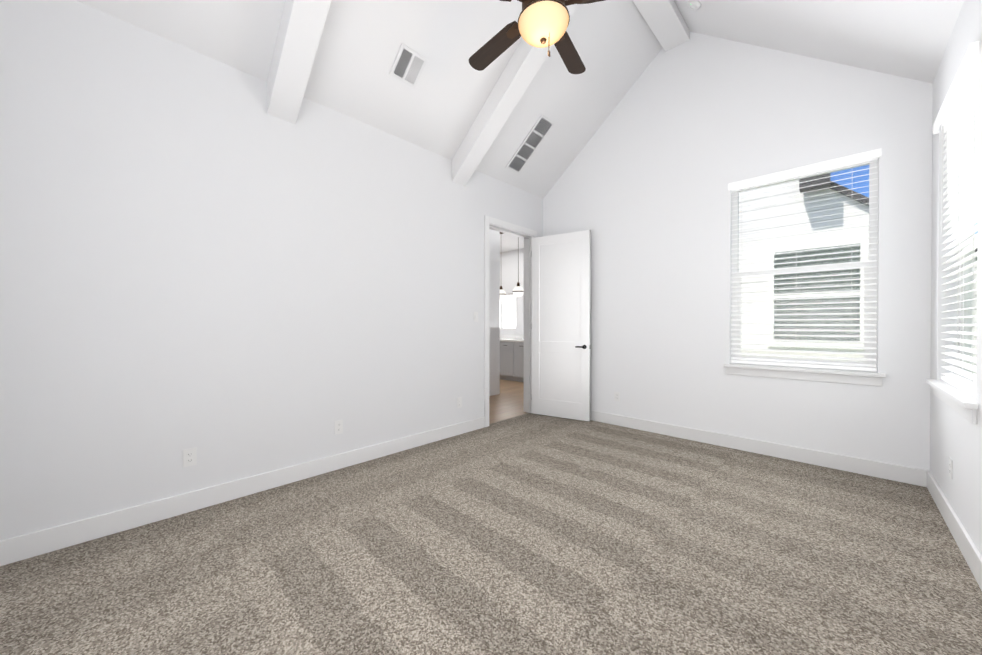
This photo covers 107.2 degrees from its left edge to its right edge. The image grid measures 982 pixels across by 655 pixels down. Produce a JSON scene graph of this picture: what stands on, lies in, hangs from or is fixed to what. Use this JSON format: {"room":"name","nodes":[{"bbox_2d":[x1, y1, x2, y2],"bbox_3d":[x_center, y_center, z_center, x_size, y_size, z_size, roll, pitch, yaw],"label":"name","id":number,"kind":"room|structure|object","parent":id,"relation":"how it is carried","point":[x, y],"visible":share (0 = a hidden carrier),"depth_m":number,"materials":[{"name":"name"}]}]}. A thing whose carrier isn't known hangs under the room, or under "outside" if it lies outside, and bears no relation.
{"room":"empty bedroom","nodes":[
{"label":"empty bedroom","id":0,"kind":"room"},
{"bbox_2d":[0,0,542,539],"bbox_3d":[-1.047,-0.320,3.509,0.150,3.075,5.340,0,1,44],"label":"wall","id":1,"kind":"structure","parent":0,"point":[220,268],"depth_m":2.44,"materials":[{"name":"white paint"}]},
{"bbox_2d":[183,447,196,467],"bbox_3d":[-2.005,0.865,2.412,0.008,0.116,0.070,0,1,44],"label":"electrical outlet","id":2,"kind":"object","parent":1,"relation":"attached to","point":[190,457],"visible":1,"depth_m":2.41,"materials":[{"name":"white plastic"}]},
{"bbox_2d":[0,417,484,565],"bbox_3d":[-1.408,1.156,3.022,0.019,0.130,3.825,0,1,44],"label":"baseboard","id":3,"kind":"structure","parent":1,"relation":"attached to","point":[28,545],"depth_m":2.42,"materials":[{"name":"white paint"}]},
{"bbox_2d":[335,420,342,434],"bbox_3d":[-1.313,0.860,3.127,0.008,0.116,0.070,0,1,44],"label":"electrical outlet","id":4,"kind":"object","parent":1,"relation":"attached to","point":[338,426],"visible":1,"depth_m":3.13,"materials":[{"name":"white plastic"}]},
{"bbox_2d":[484,215,536,426],"bbox_3d":[0.225,-0.075,4.826,0.184,2.570,1.040,0,1,44],"label":"door frame","id":5,"kind":"structure","parent":1,"relation":"attached to","point":[526,234],"depth_m":4.95,"materials":[{"name":"white paint"}]},
{"bbox_2d":[531,230,590,420],"bbox_3d":[0.915,-0.023,4.842,0.826,2.440,0.130,0,0,32],"label":"door","id":6,"kind":"structure","parent":1,"relation":"in","point":[560,353],"depth_m":4.82,"materials":[{"name":"white paint"}]},
{"bbox_2d":[76,0,662,198],"bbox_3d":[-0.398,-2.581,2.867,1.955,1.694,5.340,0,1,44],"label":"ceiling slope","id":7,"kind":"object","parent":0,"point":[439,106],"visible":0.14,"depth_m":3.21,"materials":[{"name":"white paint"}]},
{"bbox_2d":[267,0,330,123],"bbox_3d":[-1.014,-2.395,2.212,1.680,1.575,0.200,0,1,44],"label":"beam","id":8,"kind":"structure","parent":7,"relation":"attached to","point":[302,23],"depth_m":2.54,"materials":[{"name":"white paint"}]},
{"bbox_2d":[389,43,426,87],"bbox_3d":[-0.701,-2.214,3.078,0.250,0.014,0.250,0,-38,-46],"label":"return air vent","id":9,"kind":"object","parent":7,"relation":"attached to","point":[408,66],"visible":1,"depth_m":3.07,"materials":[{"name":"white metal"}]},
{"bbox_2d":[452,4,579,185],"bbox_3d":[0.236,-2.404,3.507,1.680,1.575,0.200,0,1,44],"label":"beam","id":10,"kind":"structure","parent":7,"relation":"attached to","point":[522,67],"depth_m":3.60,"materials":[{"name":"white paint"}]},
{"bbox_2d":[505,114,554,173],"bbox_3d":[0.466,-2.183,4.358,0.255,0.014,0.700,0,-38,-46],"label":"supply air vent","id":11,"kind":"object","parent":7,"relation":"attached to","point":[532,141],"visible":1,"depth_m":4.34,"materials":[{"name":"white metal"}]},
{"bbox_2d":[633,0,689,51],"bbox_3d":[0.305,-3.199,2.184,0.250,0.210,5.040,0,1,44],"label":"ridge beam","id":12,"kind":"structure","parent":7,"relation":"attached to","point":[665,21],"depth_m":3.68,"materials":[{"name":"white paint"}]},
{"bbox_2d":[469,0,604,73],"bbox_3d":[0.300,-2.357,2.245,1.310,1.473,1.335,0,1,44],"label":"ceiling fan","id":13,"kind":"object","parent":12,"relation":"hanging from","point":[542,23],"visible":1,"depth_m":2.22,"materials":[{"name":"brown wood"}]},
{"bbox_2d":[0,413,981,654],"bbox_3d":[0.341,1.286,2.178,3.810,0.120,5.340,0,1,44],"label":"floor carpet","id":14,"kind":"object","parent":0,"point":[531,534],"visible":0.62,"depth_m":1.87,"materials":[{"name":"beige carpet"}]},
{"bbox_2d":[489,229,499,395],"bbox_3d":[-1.294,-0.317,5.124,0.150,3.050,4.020,0,1,44],"label":"wall","id":15,"kind":"structure","parent":0,"point":[494,312],"depth_m":6.42,"materials":[{"name":"white paint"}]},
{"bbox_2d":[489,379,526,423],"bbox_3d":[-1.881,1.256,7.009,6.100,0.120,6.200,0,1,44],"label":"floor","id":16,"kind":"structure","parent":0,"point":[507,402],"depth_m":5.81,"materials":[{"name":"brown wood"}]},
{"bbox_2d":[500,342,515,380],"bbox_3d":[0.374,0.749,8.494,1.047,0.875,0.614,0,1,44],"label":"base cabinet","id":17,"kind":"object","parent":16,"relation":"on","point":[511,357],"depth_m":8.08,"materials":[{"name":"grey paint"}]},
{"bbox_2d":[500,338,523,341],"bbox_3d":[0.696,0.293,8.173,3.720,0.040,0.625,0,1,44],"label":"countertop","id":18,"kind":"structure","parent":17,"relation":"on","point":[501,339],"depth_m":8.23,"materials":[{"name":"white stone"}]},
{"bbox_2d":[516,342,523,381],"bbox_3d":[1.039,0.753,7.852,1.047,0.875,0.614,0,1,44],"label":"base cabinet","id":19,"kind":"object","parent":16,"relation":"on","point":[519,345],"depth_m":7.84,"materials":[{"name":"grey paint"}]},
{"bbox_2d":[500,248,523,334],"bbox_3d":[0.238,-0.343,9.157,5.850,3.050,0.150,0,1,44],"label":"wall","id":20,"kind":"structure","parent":0,"point":[508,271],"depth_m":8.73,"materials":[{"name":"white paint"}]},
{"bbox_2d":[500,293,515,329],"bbox_3d":[0.278,-0.388,9.125,1.050,0.900,0.060,0,1,44],"label":"window","id":21,"kind":"structure","parent":20,"relation":"in","point":[508,312],"depth_m":9.00,"materials":[{"name":"white glass"}]},
{"bbox_2d":[500,334,523,337],"bbox_3d":[0.906,0.219,8.390,3.720,0.105,0.020,0,1,44],"label":"backsplash","id":22,"kind":"structure","parent":20,"relation":"attached to","point":[501,335],"depth_m":8.77,"materials":[{"name":"white tile"}]},
{"bbox_2d":[500,233,523,252],"bbox_3d":[-1.914,-1.915,7.020,6.010,0.120,6.200,0,1,44],"label":"ceiling","id":23,"kind":"structure","parent":0,"point":[508,242],"depth_m":7.93,"materials":[{"name":"white paint"}]},
{"bbox_2d":[500,232,505,299],"bbox_3d":[0.196,-1.200,7.071,0.212,1.310,0.212,0,1,44],"label":"pendant light","id":24,"kind":"object","parent":23,"relation":"hanging from","point":[502,294],"visible":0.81,"depth_m":7.01,"materials":[{"name":"black"}]},
{"bbox_2d":[512,237,523,296],"bbox_3d":[0.489,-1.196,6.482,0.212,1.310,0.212,0,1,44],"label":"pendant light","id":25,"kind":"object","parent":23,"relation":"hanging from","point":[518,291],"visible":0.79,"depth_m":6.44,"materials":[{"name":"white glass"}]},
{"bbox_2d":[543,32,932,470],"bbox_3d":[2.108,-1.121,4.064,3.910,4.670,0.150,0,1,44],"label":"wall","id":26,"kind":"structure","parent":0,"point":[687,133],"depth_m":3.71,"materials":[{"name":"white paint"}]},
{"bbox_2d":[614,392,619,401],"bbox_3d":[1.561,0.857,4.495,0.070,0.116,0.008,0,1,44],"label":"electrical outlet","id":27,"kind":"object","parent":26,"relation":"attached to","point":[616,396],"visible":1,"depth_m":4.49,"materials":[{"name":"white plastic"}]},
{"bbox_2d":[590,410,923,486],"bbox_3d":[2.036,1.150,4.032,3.570,0.130,0.016,0,1,44],"label":"baseboard","id":28,"kind":"structure","parent":26,"relation":"attached to","point":[910,475],"depth_m":3.39,"materials":[{"name":"white paint"}]},
{"bbox_2d":[731,159,877,371],"bbox_3d":[2.870,-0.536,3.395,1.030,1.810,0.058,0,1,44],"label":"window","id":29,"kind":"structure","parent":26,"relation":"in","point":[871,194],"depth_m":3.27,"materials":[{"name":"white plastic"}]},
{"bbox_2d":[728,149,880,370],"bbox_3d":[2.800,-0.544,3.322,1.050,1.802,0.096,0,1,44],"label":"window blind","id":30,"kind":"object","parent":29,"relation":"attached to","point":[872,155],"visible":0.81,"depth_m":3.28,"materials":[{"name":"white plastic"}]},
{"bbox_2d":[723,363,885,385],"bbox_3d":[2.802,0.422,3.330,1.120,0.105,0.135,0,1,44],"label":"trim","id":31,"kind":"structure","parent":26,"relation":"attached to","point":[840,376],"depth_m":3.24,"materials":[{"name":"white paint"}]},
{"bbox_2d":[674,0,963,83],"bbox_3d":[1.008,-2.572,1.509,1.955,1.694,5.340,0,1,44],"label":"ceiling slope","id":32,"kind":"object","parent":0,"point":[909,39],"depth_m":2.77,"materials":[{"name":"white paint"}]},
{"bbox_2d":[687,0,700,9],"bbox_3d":[1.898,-3.025,3.399,0.132,0.040,0.132,0,39,-46],"label":"smoke detector","id":33,"kind":"object","parent":32,"relation":"attached to","point":[694,4],"visible":1,"depth_m":3.37,"materials":[{"name":"white plastic"}]},
{"bbox_2d":[930,0,981,555],"bbox_3d":[1.657,-0.303,0.896,0.150,3.075,5.340,0,1,44],"label":"wall","id":34,"kind":"structure","parent":0,"point":[955,437],"depth_m":2.27,"materials":[{"name":"white paint"}]},
{"bbox_2d":[949,457,952,478],"bbox_3d":[2.830,0.866,2.231,0.008,0.116,0.070,0,1,44],"label":"electrical outlet","id":35,"kind":"object","parent":34,"relation":"attached to","point":[950,468],"visible":1,"depth_m":2.22,"materials":[{"name":"white plastic"}]},
{"bbox_2d":[926,379,977,423],"bbox_3d":[2.825,0.429,2.185,0.135,0.105,1.120,0,1,44],"label":"trim","id":36,"kind":"structure","parent":34,"relation":"attached to","point":[962,403],"depth_m":2.05,"materials":[{"name":"white paint"}]},
{"bbox_2d":[924,470,981,590],"bbox_3d":[1.596,1.169,0.965,0.019,0.130,5.040,0,1,44],"label":"baseboard","id":37,"kind":"structure","parent":34,"relation":"attached to","point":[968,549],"depth_m":2.06,"materials":[{"name":"white paint"}]},
{"bbox_2d":[933,41,978,397],"bbox_3d":[2.823,-0.536,2.181,0.096,1.802,1.050,0,1,44],"label":"window blind","id":38,"kind":"object","parent":34,"relation":"attached to","point":[957,119],"visible":0.94,"depth_m":2.18,"materials":[{"name":"white plastic"}]},
{"bbox_2d":[958,218,977,381],"bbox_3d":[2.896,-0.528,2.111,0.058,1.810,1.030,0,1,44],"label":"window","id":39,"kind":"structure","parent":34,"relation":"in","point":[966,304],"depth_m":2.44,"materials":[{"name":"clear glass"}]},
{"label":"outside","id":40,"kind":"structure","parent":0,"visible":0},
{"bbox_3d":[4.326,1.579,1.778,50.000,0.100,50.000,0,1,44],"label":"ground","id":41,"kind":"structure","parent":40,"visible":0},
{"bbox_2d":[738,173,976,373],"bbox_3d":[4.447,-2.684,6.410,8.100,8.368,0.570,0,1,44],"label":"neighbouring house","id":42,"kind":"structure","parent":41,"relation":"on","point":[789,213],"depth_m":5.83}
]}

